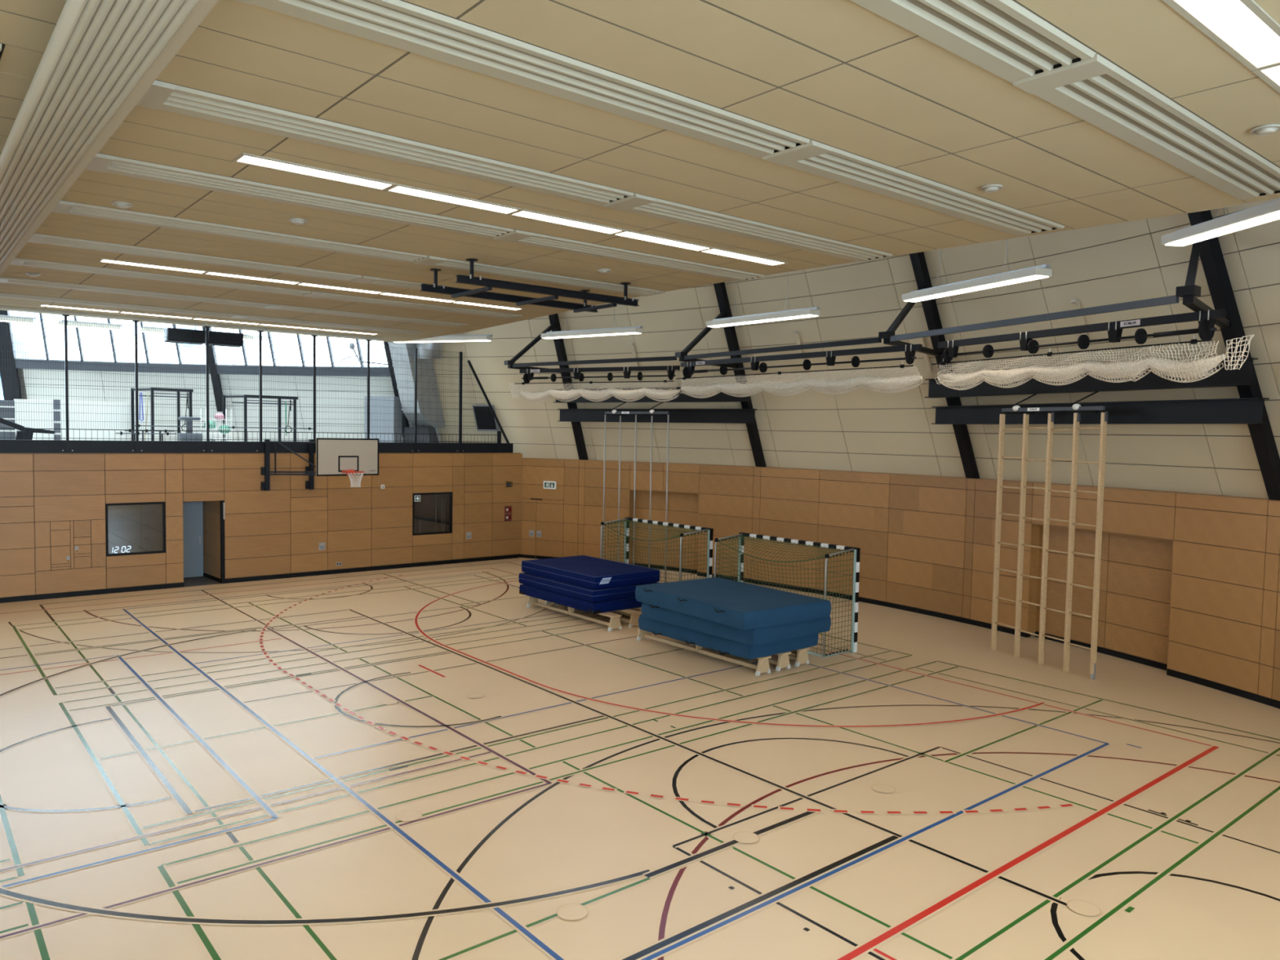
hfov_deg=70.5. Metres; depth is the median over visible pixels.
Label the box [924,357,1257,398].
steel beam
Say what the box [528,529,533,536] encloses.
plate
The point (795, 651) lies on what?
bench
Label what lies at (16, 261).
panel
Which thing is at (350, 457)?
basketball hoop
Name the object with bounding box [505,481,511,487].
wall lamp
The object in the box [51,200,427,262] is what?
panel
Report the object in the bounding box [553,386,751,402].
steel beam
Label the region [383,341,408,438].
steel column
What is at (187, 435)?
machine
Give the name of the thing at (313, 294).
panel
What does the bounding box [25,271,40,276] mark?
smoke detector
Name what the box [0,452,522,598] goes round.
wall
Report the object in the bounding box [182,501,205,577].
door
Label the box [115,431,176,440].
barbell
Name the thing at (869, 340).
tie beam
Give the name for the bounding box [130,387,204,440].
power rack
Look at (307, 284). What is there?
recessed light
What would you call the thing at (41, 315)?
window
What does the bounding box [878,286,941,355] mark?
steel outrigger
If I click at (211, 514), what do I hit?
wall
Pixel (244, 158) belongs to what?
recessed light
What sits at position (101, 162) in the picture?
panel
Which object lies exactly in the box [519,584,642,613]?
mat
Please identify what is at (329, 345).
window
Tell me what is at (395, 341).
diffuser
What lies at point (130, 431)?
barbell
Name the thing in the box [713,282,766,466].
steel column
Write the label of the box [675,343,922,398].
safety net
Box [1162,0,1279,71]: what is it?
recessed light
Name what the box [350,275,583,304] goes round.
panel
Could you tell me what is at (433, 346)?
air duct
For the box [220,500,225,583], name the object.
trim
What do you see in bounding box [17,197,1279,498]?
wall
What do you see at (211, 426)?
exercise ball
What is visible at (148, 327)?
tray
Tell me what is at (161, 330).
pendant lamp
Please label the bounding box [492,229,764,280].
panel
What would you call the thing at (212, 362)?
steel column
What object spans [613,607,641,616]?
bench
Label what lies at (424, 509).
window
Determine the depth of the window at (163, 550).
23.18 m
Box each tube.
[418,520,421,533]
[435,494,436,532]
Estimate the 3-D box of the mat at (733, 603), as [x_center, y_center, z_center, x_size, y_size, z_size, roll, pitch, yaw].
[1.704,2.302,17.314,2.369,0.317,3.302,-1,4,-40]
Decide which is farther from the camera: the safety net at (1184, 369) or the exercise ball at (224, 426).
the exercise ball at (224, 426)
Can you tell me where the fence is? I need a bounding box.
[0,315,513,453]
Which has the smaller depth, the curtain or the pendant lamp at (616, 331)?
the curtain
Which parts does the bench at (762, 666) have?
leg, leg, seat, leg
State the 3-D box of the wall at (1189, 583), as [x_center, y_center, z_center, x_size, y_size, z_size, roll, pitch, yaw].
[5.989,1.756,18.226,6.129,3.362,31.771,-1,3,-28]
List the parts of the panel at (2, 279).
plate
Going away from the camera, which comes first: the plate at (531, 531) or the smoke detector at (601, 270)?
the smoke detector at (601, 270)
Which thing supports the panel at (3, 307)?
attached to the ceiling
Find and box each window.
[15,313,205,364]
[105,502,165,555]
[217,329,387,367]
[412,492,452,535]
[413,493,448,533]
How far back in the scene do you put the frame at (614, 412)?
26.42 m
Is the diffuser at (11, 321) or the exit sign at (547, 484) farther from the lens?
the exit sign at (547, 484)
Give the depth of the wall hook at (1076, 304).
16.93 m
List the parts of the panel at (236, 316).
plate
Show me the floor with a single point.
(426, 762)
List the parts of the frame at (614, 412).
stay rod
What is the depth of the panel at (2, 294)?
19.71 m
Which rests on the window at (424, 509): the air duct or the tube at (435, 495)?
the tube at (435, 495)
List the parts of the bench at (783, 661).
leg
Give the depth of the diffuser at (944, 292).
16.42 m
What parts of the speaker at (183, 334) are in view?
plate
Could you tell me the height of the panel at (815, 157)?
0.034 m
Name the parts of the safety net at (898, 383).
net rod, rail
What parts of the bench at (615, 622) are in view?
leg, leg, seat, leg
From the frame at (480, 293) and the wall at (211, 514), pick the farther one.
the wall at (211, 514)
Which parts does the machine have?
seat post, seat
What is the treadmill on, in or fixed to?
on the floor
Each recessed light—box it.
[39,304,120,312]
[97,257,208,274]
[119,311,194,319]
[191,317,261,324]
[203,271,301,284]
[232,152,396,191]
[258,323,321,329]
[296,282,384,294]
[318,328,377,334]
[377,292,457,302]
[383,183,522,214]
[452,300,524,310]
[508,208,626,235]
[610,230,714,251]
[697,247,788,266]
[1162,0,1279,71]
[1252,63,1279,93]
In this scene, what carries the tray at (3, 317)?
on the pendant lamp at (3, 318)
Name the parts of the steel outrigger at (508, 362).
tip plate, arm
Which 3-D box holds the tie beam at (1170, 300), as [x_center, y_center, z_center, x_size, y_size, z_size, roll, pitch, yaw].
[5.974,-2.555,14.698,0.060,0.100,5.903,0,3,-23]
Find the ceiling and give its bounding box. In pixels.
[0,0,1279,342]
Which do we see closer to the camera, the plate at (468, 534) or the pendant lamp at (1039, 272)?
the pendant lamp at (1039, 272)
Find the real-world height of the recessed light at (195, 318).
0.014 m
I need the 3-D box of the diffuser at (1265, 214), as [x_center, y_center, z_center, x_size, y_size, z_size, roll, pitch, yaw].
[7.305,-2.953,9.536,0.250,0.014,1.563,1,3,-7]
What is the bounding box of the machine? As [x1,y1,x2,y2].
[177,417,202,440]
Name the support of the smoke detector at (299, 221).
attached to the ceiling
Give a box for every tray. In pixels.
[0,315,36,319]
[61,320,123,326]
[143,326,164,328]
[243,333,272,337]
[436,334,493,337]
[546,325,642,333]
[712,306,819,320]
[910,264,1050,292]
[1176,199,1279,231]
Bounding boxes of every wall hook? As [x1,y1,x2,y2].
[629,342,639,371]
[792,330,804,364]
[1070,299,1090,343]
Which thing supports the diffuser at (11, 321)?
attached to the pendant lamp at (3, 318)
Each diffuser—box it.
[0,320,32,323]
[57,324,88,328]
[89,327,119,330]
[395,341,441,342]
[441,339,490,342]
[543,335,590,338]
[587,332,640,336]
[708,320,762,327]
[756,314,817,322]
[904,288,974,302]
[964,275,1048,290]
[1165,216,1279,246]
[1261,66,1279,85]
[1262,211,1279,217]
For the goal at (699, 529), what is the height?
2.082 m
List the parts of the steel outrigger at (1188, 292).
tip plate, arm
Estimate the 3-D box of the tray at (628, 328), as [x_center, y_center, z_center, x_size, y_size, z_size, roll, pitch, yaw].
[-1.266,-4.021,24.313,3.177,0.045,0.100,3,4,34]
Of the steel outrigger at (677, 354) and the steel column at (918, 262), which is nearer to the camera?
the steel column at (918, 262)
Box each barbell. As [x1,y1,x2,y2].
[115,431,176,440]
[124,429,174,440]
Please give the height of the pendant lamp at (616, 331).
3.347 m
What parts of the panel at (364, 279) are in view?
plate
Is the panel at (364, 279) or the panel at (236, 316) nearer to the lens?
the panel at (364, 279)
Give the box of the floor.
[0,557,1279,959]
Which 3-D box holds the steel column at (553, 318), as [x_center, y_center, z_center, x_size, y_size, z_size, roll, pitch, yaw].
[-2.466,-4.064,28.024,0.220,6.935,3.261,3,3,27]
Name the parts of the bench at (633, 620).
seat, leg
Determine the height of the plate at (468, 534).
0.210 m
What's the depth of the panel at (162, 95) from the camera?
8.16 m
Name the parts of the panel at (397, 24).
plate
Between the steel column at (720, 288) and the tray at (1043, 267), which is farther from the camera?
the steel column at (720, 288)
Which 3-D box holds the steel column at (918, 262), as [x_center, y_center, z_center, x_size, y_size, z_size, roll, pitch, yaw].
[6.454,-3.482,19.907,3.261,6.935,0.220,-1,4,-32]
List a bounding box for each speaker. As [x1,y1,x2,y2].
[164,324,205,344]
[204,327,243,347]
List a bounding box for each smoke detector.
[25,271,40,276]
[111,200,133,208]
[288,217,307,225]
[597,268,610,273]
[979,183,1002,192]
[1249,123,1279,136]
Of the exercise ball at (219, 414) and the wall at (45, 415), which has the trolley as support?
the exercise ball at (219, 414)
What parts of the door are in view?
frame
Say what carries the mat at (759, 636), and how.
on the mat at (728, 646)
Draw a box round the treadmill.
[0,417,54,439]
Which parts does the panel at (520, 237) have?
plate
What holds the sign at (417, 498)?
attached to the window at (437, 493)
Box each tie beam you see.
[511,355,676,367]
[684,337,881,359]
[890,295,1178,341]
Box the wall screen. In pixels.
[471,404,499,431]
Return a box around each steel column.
[0,310,22,399]
[202,326,222,411]
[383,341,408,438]
[548,313,587,459]
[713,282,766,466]
[909,251,979,478]
[1187,209,1279,500]
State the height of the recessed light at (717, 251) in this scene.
0.014 m
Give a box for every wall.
[0,399,151,440]
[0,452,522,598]
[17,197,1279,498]
[23,368,440,442]
[107,503,162,553]
[183,500,221,586]
[519,457,1279,701]
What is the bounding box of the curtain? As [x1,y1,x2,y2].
[0,0,218,275]
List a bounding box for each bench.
[525,595,622,631]
[545,600,641,627]
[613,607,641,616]
[635,623,771,675]
[637,616,791,671]
[774,647,809,666]
[791,649,808,656]
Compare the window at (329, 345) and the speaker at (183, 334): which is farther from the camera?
the window at (329, 345)
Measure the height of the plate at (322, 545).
0.210 m
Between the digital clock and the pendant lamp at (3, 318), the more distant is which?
the pendant lamp at (3, 318)
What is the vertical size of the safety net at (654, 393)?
0.978 m
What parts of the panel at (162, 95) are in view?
plate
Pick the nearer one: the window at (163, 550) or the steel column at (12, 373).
the window at (163, 550)
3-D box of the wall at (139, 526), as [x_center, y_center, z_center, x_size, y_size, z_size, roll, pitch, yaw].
[-14.027,1.632,23.834,3.020,2.320,2.290,-1,4,-40]
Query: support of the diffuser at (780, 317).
attached to the pendant lamp at (807, 312)
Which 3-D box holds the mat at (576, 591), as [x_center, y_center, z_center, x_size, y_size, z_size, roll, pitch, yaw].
[-1.237,2.447,21.585,1.990,0.259,3.027,-1,4,-40]
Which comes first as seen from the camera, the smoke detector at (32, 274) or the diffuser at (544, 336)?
the smoke detector at (32, 274)
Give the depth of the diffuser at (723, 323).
21.24 m
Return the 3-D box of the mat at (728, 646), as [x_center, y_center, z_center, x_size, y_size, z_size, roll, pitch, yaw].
[1.667,2.918,17.663,2.004,0.330,3.058,-1,4,-40]
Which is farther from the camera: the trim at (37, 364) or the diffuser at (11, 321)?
the trim at (37, 364)
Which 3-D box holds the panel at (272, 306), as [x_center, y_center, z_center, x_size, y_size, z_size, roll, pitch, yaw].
[-6.235,-3.793,20.995,4.740,0.034,0.620,-1,4,-40]
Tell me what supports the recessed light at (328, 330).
in the ceiling
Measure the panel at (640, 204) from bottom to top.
0.034 m
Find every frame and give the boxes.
[420,258,639,312]
[602,399,669,582]
[991,391,1108,679]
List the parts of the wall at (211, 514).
baseboard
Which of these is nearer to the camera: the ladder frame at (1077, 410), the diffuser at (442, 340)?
the ladder frame at (1077, 410)
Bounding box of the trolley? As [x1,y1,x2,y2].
[200,408,231,441]
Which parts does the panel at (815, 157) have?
plate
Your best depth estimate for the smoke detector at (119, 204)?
10.66 m
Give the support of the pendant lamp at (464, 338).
hanging from the ceiling
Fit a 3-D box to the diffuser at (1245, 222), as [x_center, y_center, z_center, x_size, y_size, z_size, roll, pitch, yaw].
[7.109,-3.039,11.114,0.250,0.014,1.563,1,3,-7]
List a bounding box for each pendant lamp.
[0,311,36,323]
[57,315,123,330]
[139,323,184,333]
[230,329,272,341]
[391,332,493,342]
[540,310,642,338]
[706,279,820,327]
[901,239,1052,302]
[1160,199,1279,246]
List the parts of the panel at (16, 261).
plate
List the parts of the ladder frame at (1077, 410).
stay rod, stay rod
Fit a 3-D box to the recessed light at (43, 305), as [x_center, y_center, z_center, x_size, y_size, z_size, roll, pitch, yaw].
[-12.726,-3.900,20.606,1.558,0.014,0.340,-1,4,-40]
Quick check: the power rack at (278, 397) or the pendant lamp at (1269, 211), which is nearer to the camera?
the pendant lamp at (1269, 211)
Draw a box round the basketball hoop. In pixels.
[260,437,378,490]
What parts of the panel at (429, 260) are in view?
plate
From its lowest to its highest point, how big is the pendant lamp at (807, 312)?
3.347 m
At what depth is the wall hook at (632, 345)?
26.89 m
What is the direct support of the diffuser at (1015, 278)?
attached to the pendant lamp at (1039, 272)
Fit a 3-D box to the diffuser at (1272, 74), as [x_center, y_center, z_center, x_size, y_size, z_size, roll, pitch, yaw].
[4.971,-2.861,6.676,1.498,0.007,0.250,-1,4,-40]
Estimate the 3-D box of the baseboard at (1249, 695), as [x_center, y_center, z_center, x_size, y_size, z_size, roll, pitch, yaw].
[5.932,3.379,18.317,6.132,0.110,31.436,-1,3,-28]
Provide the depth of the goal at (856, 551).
18.04 m
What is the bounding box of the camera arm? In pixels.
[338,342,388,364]
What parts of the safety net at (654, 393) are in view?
net rod, rail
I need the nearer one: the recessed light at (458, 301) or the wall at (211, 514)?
the recessed light at (458, 301)
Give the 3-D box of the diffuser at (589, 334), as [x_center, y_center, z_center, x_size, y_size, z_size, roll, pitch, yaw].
[-0.687,-3.846,23.921,1.563,0.014,0.250,3,4,34]
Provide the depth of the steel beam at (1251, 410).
16.09 m
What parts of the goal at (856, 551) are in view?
post, post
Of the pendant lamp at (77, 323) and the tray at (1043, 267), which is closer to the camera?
the tray at (1043, 267)
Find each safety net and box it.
[508,365,679,403]
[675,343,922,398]
[931,308,1253,390]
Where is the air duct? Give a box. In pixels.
[387,342,445,442]
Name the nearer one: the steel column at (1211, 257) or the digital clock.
the steel column at (1211, 257)
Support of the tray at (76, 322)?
on the pendant lamp at (77, 323)
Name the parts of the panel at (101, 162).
plate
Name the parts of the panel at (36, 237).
plate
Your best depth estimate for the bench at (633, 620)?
20.00 m
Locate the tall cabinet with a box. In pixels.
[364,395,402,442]
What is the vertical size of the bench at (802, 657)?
0.325 m
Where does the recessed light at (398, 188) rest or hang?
in the ceiling
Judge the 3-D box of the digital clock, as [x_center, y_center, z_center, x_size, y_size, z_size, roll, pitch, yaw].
[-13.137,1.762,22.951,0.430,0.162,0.006,-1,4,-40]
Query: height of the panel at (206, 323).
0.034 m
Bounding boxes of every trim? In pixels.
[14,359,390,376]
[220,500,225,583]
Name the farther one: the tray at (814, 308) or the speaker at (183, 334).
the speaker at (183, 334)
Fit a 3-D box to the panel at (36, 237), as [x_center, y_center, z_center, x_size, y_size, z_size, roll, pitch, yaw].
[-6.812,-3.446,14.166,4.840,0.034,0.620,-1,4,-40]
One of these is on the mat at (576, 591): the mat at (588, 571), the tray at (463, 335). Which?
the mat at (588, 571)
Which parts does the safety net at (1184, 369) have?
net rod, rail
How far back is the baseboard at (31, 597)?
25.09 m
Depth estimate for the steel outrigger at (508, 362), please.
26.87 m
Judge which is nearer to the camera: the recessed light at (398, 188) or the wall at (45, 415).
the recessed light at (398, 188)
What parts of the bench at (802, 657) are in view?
leg, seat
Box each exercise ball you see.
[204,420,216,429]
[214,413,224,420]
[218,425,231,433]
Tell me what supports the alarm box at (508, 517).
attached to the wall at (51, 504)
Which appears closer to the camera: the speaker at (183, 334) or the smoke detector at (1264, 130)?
the smoke detector at (1264, 130)
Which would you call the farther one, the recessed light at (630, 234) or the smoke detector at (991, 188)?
the recessed light at (630, 234)
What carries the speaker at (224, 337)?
hanging from the rail
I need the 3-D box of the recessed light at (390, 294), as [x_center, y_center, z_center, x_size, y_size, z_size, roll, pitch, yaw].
[-4.382,-3.613,17.926,1.558,0.014,0.340,-1,4,-40]
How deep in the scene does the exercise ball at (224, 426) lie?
29.05 m
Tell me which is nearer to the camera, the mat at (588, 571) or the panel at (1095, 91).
the panel at (1095, 91)
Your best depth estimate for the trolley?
28.82 m
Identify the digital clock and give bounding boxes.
[111,546,131,553]
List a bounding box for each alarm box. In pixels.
[504,506,511,513]
[504,513,511,520]
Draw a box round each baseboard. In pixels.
[0,554,518,603]
[519,554,1279,708]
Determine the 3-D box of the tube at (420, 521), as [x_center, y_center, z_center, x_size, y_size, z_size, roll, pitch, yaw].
[-7.213,1.943,29.682,0.055,1.270,0.055,0,3,-17]
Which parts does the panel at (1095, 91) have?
plate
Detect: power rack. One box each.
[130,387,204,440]
[222,395,313,441]
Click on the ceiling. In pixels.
(840, 74)
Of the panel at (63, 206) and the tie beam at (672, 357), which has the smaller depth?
the panel at (63, 206)
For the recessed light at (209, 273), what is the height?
0.014 m
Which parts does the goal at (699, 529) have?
post, post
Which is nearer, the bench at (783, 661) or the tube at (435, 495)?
the bench at (783, 661)
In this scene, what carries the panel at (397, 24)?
attached to the ceiling
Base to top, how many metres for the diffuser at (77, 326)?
0.014 m
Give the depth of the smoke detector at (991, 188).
9.30 m
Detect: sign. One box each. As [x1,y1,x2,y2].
[414,495,420,501]
[543,480,555,488]
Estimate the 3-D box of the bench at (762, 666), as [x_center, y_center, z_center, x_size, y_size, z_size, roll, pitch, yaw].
[1.141,3.229,17.507,0.350,0.325,3.500,-1,4,-40]
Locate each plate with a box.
[319,542,324,550]
[466,532,471,538]
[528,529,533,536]
[536,530,541,537]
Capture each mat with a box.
[518,572,659,602]
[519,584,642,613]
[521,555,659,589]
[635,577,831,630]
[638,614,818,659]
[640,602,831,645]
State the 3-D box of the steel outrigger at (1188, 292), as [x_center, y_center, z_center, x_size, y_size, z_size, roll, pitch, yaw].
[8.056,-3.081,13.050,0.464,1.455,3.298,3,4,39]
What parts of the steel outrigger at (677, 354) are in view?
tip plate, arm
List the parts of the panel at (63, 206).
plate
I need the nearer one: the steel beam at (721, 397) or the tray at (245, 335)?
the steel beam at (721, 397)
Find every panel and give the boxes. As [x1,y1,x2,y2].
[0,276,269,307]
[0,292,235,317]
[0,305,205,325]
[9,257,310,295]
[27,233,361,281]
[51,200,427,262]
[84,153,514,238]
[135,80,634,205]
[202,322,383,339]
[229,314,422,333]
[235,0,810,157]
[262,303,468,326]
[301,291,522,318]
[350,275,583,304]
[411,255,665,296]
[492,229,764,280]
[602,193,893,262]
[761,140,1064,235]
[849,0,1095,82]
[1011,53,1279,199]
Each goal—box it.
[600,517,713,582]
[714,532,860,657]
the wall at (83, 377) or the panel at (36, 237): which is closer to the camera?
the panel at (36, 237)
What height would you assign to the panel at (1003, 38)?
0.034 m
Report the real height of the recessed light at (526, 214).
0.014 m
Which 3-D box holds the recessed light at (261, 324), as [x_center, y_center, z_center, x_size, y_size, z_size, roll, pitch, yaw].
[-9.107,-3.993,23.609,1.558,0.014,0.340,-1,4,-40]
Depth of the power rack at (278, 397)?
29.77 m
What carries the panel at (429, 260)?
attached to the ceiling
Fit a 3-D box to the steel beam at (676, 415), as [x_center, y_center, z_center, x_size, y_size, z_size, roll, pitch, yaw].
[0.303,-1.910,26.890,6.924,0.400,0.260,3,4,34]
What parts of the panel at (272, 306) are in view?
plate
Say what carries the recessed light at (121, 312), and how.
in the ceiling
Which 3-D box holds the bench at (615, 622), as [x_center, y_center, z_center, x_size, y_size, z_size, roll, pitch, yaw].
[-1.584,3.005,20.878,0.350,0.325,3.420,-1,4,-40]
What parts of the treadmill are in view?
console arm, handrail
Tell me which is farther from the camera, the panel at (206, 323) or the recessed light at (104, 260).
the panel at (206, 323)
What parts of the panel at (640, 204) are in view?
plate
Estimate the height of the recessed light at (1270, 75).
0.014 m
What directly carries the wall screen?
attached to the wall at (861, 429)
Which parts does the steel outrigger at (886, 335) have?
tip plate, arm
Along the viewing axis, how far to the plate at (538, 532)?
30.28 m
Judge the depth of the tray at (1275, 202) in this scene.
10.74 m
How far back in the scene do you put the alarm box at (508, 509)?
30.11 m
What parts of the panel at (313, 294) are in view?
plate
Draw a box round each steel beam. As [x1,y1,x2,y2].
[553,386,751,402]
[557,408,756,423]
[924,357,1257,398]
[931,397,1269,424]
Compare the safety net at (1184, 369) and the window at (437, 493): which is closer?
the safety net at (1184, 369)
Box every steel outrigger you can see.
[503,324,564,373]
[675,311,737,368]
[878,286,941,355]
[1175,240,1229,328]
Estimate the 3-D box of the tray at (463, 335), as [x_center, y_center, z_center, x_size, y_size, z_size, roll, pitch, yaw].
[-5.762,-4.223,26.649,3.177,0.045,0.100,2,3,20]
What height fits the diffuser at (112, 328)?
0.014 m
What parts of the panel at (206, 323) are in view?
plate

